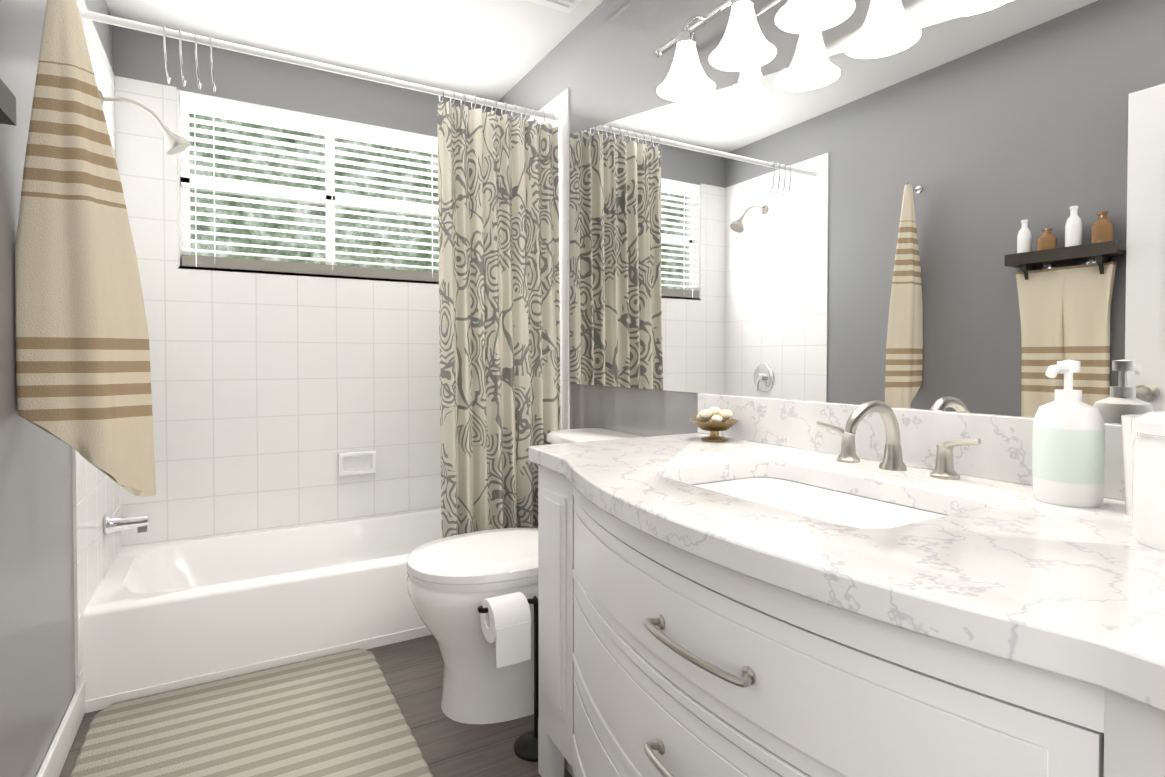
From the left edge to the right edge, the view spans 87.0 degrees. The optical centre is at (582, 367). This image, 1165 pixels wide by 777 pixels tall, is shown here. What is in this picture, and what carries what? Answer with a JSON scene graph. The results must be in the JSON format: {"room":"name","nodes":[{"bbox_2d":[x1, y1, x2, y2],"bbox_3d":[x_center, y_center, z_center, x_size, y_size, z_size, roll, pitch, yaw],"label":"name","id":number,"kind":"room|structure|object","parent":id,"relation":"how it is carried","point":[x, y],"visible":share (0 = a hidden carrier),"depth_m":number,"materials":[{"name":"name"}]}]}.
{"room":"bathroom","nodes":[
{"label":"bathroom","id":0,"kind":"room"},
{"bbox_2d":[0,0,112,776],"bbox_3d":[-0.892,-0.157,0.626,0.120,2.440,4.476,-1,1,-30],"label":"wall","id":1,"kind":"structure","parent":0,"point":[37,661],"depth_m":1.38,"materials":[{"name":"grey paint"}]},
{"bbox_2d":[0,79,15,125],"bbox_3d":[-0.880,-0.355,0.823,0.100,0.170,0.370,-1,1,-30],"label":"wall shelf","id":2,"kind":"object","parent":1,"relation":"attached to","point":[7,107],"visible":1,"depth_m":0.97,"materials":[{"name":"grey wood"}]},
{"bbox_2d":[36,680,85,776],"bbox_3d":[-0.645,1.018,0.349,0.014,0.100,3.476,-1,1,-30],"label":"baseboard","id":3,"kind":"structure","parent":1,"relation":"attached to","point":[53,762],"depth_m":1.63,"materials":[{"name":"white"}]},
{"bbox_2d":[15,0,155,496],"bbox_3d":[-1.124,-0.281,1.393,0.246,1.174,0.107,-1,1,-30],"label":"towel","id":4,"kind":"object","parent":1,"relation":"hanging from","point":[83,376],"visible":1,"depth_m":1.35,"materials":[{"name":"beige fabric"}]},
{"bbox_2d":[72,0,120,690],"bbox_3d":[-1.686,-0.066,2.137,0.008,2.210,0.812,-1,1,-30],"label":"wall tile","id":5,"kind":"structure","parent":1,"relation":"attached to","point":[96,495],"depth_m":2.01,"materials":[{"name":"white tile"}]},
{"bbox_2d":[103,515,149,534],"bbox_3d":[-1.652,0.565,2.229,0.131,0.074,0.068,-1,1,-30],"label":"tub spout","id":6,"kind":"object","parent":5,"relation":"attached to","point":[140,523],"visible":1,"depth_m":2.21,"materials":[{"name":"silver metal"}]},
{"bbox_2d":[99,90,189,154],"bbox_3d":[-1.592,-0.887,2.240,0.272,0.189,0.092,-1,1,-30],"label":"shower head","id":7,"kind":"object","parent":5,"relation":"attached to","point":[174,144],"visible":0.98,"depth_m":2.25},
{"bbox_2d":[79,9,561,125],"bbox_3d":[-0.812,-1.009,2.251,1.651,0.187,0.066,-1,1,-30],"label":"curtain rod","id":8,"kind":"object","parent":5,"relation":"attached to","point":[180,35],"visible":0.9,"depth_m":2.12,"materials":[{"name":"white metal"}]},
{"bbox_2d":[437,101,560,537],"bbox_3d":[-0.314,-0.050,2.489,0.526,1.965,0.122,-1,1,-30],"label":"shower curtain","id":9,"kind":"object","parent":8,"relation":"hanging from","point":[498,242],"visible":0.79,"depth_m":2.48,"materials":[{"name":"beige fabric"}]},
{"bbox_2d":[112,25,494,136],"bbox_3d":[-1.210,-1.296,2.938,1.651,0.237,0.120,-1,1,-30],"label":"wall","id":10,"kind":"structure","parent":0,"point":[139,55],"depth_m":2.76,"materials":[{"name":"grey paint"}]},
{"bbox_2d":[59,635,571,776],"bbox_3d":[-0.124,1.106,1.088,1.891,0.100,4.476,-1,1,-30],"label":"floor","id":11,"kind":"structure","parent":0,"point":[412,670],"depth_m":1.78,"materials":[{"name":"brown wood"}]},
{"bbox_2d":[70,648,433,776],"bbox_3d":[-0.883,1.037,1.633,0.800,0.020,0.980,-1,1,-30],"label":"bath mat","id":12,"kind":"object","parent":11,"relation":"on","point":[340,714],"visible":0.98,"depth_m":1.74,"materials":[{"name":"beige fabric"}]},
{"bbox_2d":[82,508,441,712],"bbox_3d":[-0.989,0.881,2.589,1.651,0.300,0.766,-1,1,-30],"label":"bathtub","id":13,"kind":"object","parent":11,"relation":"on","point":[161,617],"visible":0.69,"depth_m":2.18,"materials":[{"name":"white ceramic"}]},
{"bbox_2d":[478,592,538,761],"bbox_3d":[-0.174,0.828,1.663,0.231,0.436,0.124,-1,1,-30],"label":"toilet paper stand","id":14,"kind":"object","parent":11,"relation":"on","point":[506,623],"visible":0.92,"depth_m":1.61,"materials":[{"name":"black metal"}]},
{"bbox_2d":[407,428,642,723],"bbox_3d":[-0.168,0.639,2.003,0.791,0.803,0.473,-1,1,-30],"label":"toilet","id":15,"kind":"object","parent":11,"relation":"on","point":[454,582],"visible":0.5,"depth_m":1.81,"materials":[{"name":"white ceramic"}]},
{"bbox_2d":[538,465,1048,776],"bbox_3d":[0.372,0.651,1.172,0.657,0.806,1.200,-1,1,-30],"label":"base cabinet","id":16,"kind":"object","parent":11,"relation":"on","point":[658,658],"depth_m":0.82,"materials":[{"name":"white paint"}]},
{"bbox_2d":[529,433,1164,712],"bbox_3d":[0.416,0.230,1.075,0.712,0.040,1.440,-1,1,-30],"label":"countertop","id":17,"kind":"structure","parent":16,"relation":"on","point":[1016,573],"depth_m":0.74,"materials":[{"name":"stone"}]},
{"bbox_2d":[689,407,738,441],"bbox_3d":[0.363,0.153,1.689,0.136,0.093,0.136,-1,1,-30],"label":"soap dish","id":18,"kind":"object","parent":17,"relation":"on","point":[717,422],"visible":1,"depth_m":1.66,"materials":[{"name":"brown metal"}]},
{"bbox_2d":[816,400,980,479],"bbox_3d":[0.584,0.136,1.228,0.173,0.142,0.352,-1,1,-30],"label":"sink faucet","id":19,"kind":"object","parent":17,"relation":"on","point":[893,461],"visible":1,"depth_m":1.23,"materials":[{"name":"silver metal"}]},
{"bbox_2d":[1032,360,1104,507],"bbox_3d":[0.757,0.099,0.964,0.107,0.224,0.090,-1,1,-30],"label":"soap dispenser","id":20,"kind":"object","parent":17,"relation":"on","point":[1068,455],"visible":1,"depth_m":0.94,"materials":[{"name":"white plastic"}]},
{"bbox_2d":[1121,415,1139,517],"bbox_3d":[0.825,0.142,0.865,0.101,0.143,0.101,-1,1,-30],"label":"cup","id":21,"kind":"object","parent":17,"relation":"on","point":[1129,436],"visible":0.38,"depth_m":0.88,"materials":[{"name":"white ceramic"}]},
{"bbox_2d":[1131,411,1164,550],"bbox_3d":[0.732,0.124,0.736,0.112,0.182,0.112,-1,1,-30],"label":"canister","id":22,"kind":"object","parent":17,"relation":"on","point":[1148,500],"visible":1,"depth_m":0.73,"materials":[{"name":"white ceramic"}]},
{"bbox_2d":[1042,673,1164,776],"bbox_3d":[0.721,0.661,0.565,0.657,0.806,0.200,-1,1,-30],"label":"base cabinet","id":23,"kind":"object","parent":11,"relation":"on","point":[1088,730],"depth_m":0.51,"materials":[{"name":"white paint"}]},
{"bbox_2d":[106,0,603,101],"bbox_3d":[-0.124,-1.434,1.047,1.891,0.100,4.476,-1,1,-30],"label":"ceiling","id":24,"kind":"structure","parent":0,"point":[496,50],"depth_m":2.56,"materials":[{"name":"white paint"}]},
{"bbox_2d":[527,0,581,13],"bbox_3d":[-0.097,-1.391,2.253,0.240,0.024,0.240,-1,1,-30],"label":"ceiling vent","id":25,"kind":"object","parent":24,"relation":"in","point":[567,6],"visible":0.95,"depth_m":2.34,"materials":[{"name":"white"}]},
{"bbox_2d":[496,0,1013,436],"bbox_3d":[0.643,-0.171,1.508,0.120,2.440,4.476,-1,1,-30],"label":"wall","id":26,"kind":"structure","parent":0,"point":[603,62],"depth_m":2.13,"materials":[{"name":"grey paint"}]},
{"bbox_2d":[527,88,569,429],"bbox_3d":[-0.261,-0.080,2.956,0.008,2.210,0.812,-1,1,-30],"label":"wall tile","id":27,"kind":"structure","parent":26,"relation":"attached to","point":[558,104],"depth_m":2.63,"materials":[{"name":"white tile"}]},
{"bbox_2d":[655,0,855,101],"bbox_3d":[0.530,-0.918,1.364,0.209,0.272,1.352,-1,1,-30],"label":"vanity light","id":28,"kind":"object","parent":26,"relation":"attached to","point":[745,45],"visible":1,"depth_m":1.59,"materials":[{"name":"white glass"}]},
{"bbox_2d":[570,0,1164,424],"bbox_3d":[0.585,-0.439,1.479,0.006,1.045,2.550,-1,1,-30],"label":"wall mirror","id":29,"kind":"object","parent":26,"relation":"attached to","point":[964,214],"visible":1,"depth_m":1.30,"materials":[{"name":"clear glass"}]},
{"bbox_2d":[698,393,1124,500],"bbox_3d":[0.716,0.147,1.246,0.020,0.120,1.440,-1,1,-30],"label":"backsplash","id":30,"kind":"structure","parent":26,"relation":"attached to","point":[1002,451],"depth_m":1.27,"materials":[{"name":"stone"}]},
{"bbox_3d":[-1.209,0.294,2.963,1.651,1.462,0.120,-1,1,-30],"label":"wall","id":31,"kind":"structure","parent":0,"visible":0},
{"bbox_2d":[120,263,440,546],"bbox_3d":[-1.178,0.145,2.905,1.651,1.162,0.008,-1,1,-30],"label":"wall tile","id":32,"kind":"structure","parent":31,"relation":"attached to","point":[274,395],"depth_m":2.79,"materials":[{"name":"white tile"}]},
{"bbox_2d":[338,450,375,475],"bbox_3d":[-1.079,0.456,2.940,0.170,0.110,0.045,-1,1,-30],"label":"soap dish","id":33,"kind":"object","parent":32,"relation":"attached to","point":[356,463],"visible":0.98,"depth_m":2.94,"materials":[{"name":"white ceramic"}]},
{"bbox_2d":[178,266,437,283],"bbox_3d":[-1.195,-0.430,2.926,1.219,0.012,0.078,-1,1,-30],"label":"sill","id":34,"kind":"structure","parent":31,"relation":"on","point":[297,274],"depth_m":2.81,"materials":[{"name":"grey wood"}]},
{"bbox_3d":[-1.832,-0.801,2.588,0.216,0.741,0.120,-1,1,-30],"label":"wall","id":35,"kind":"structure","parent":0,"visible":0},
{"bbox_2d":[115,76,178,265],"bbox_3d":[-1.800,-0.804,2.533,0.216,0.748,0.008,-1,1,-30],"label":"wall tile","id":36,"kind":"structure","parent":35,"relation":"attached to","point":[147,166],"depth_m":2.53,"materials":[{"name":"white tile"}]},
{"label":"outside","id":37,"kind":"structure","parent":0,"visible":0},
{"bbox_2d":[177,90,438,281],"bbox_3d":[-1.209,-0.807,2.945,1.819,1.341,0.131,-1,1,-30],"label":"window","id":38,"kind":"structure","parent":37,"point":[204,246],"depth_m":2.89,"materials":[{"name":"white plastic"}]}
]}

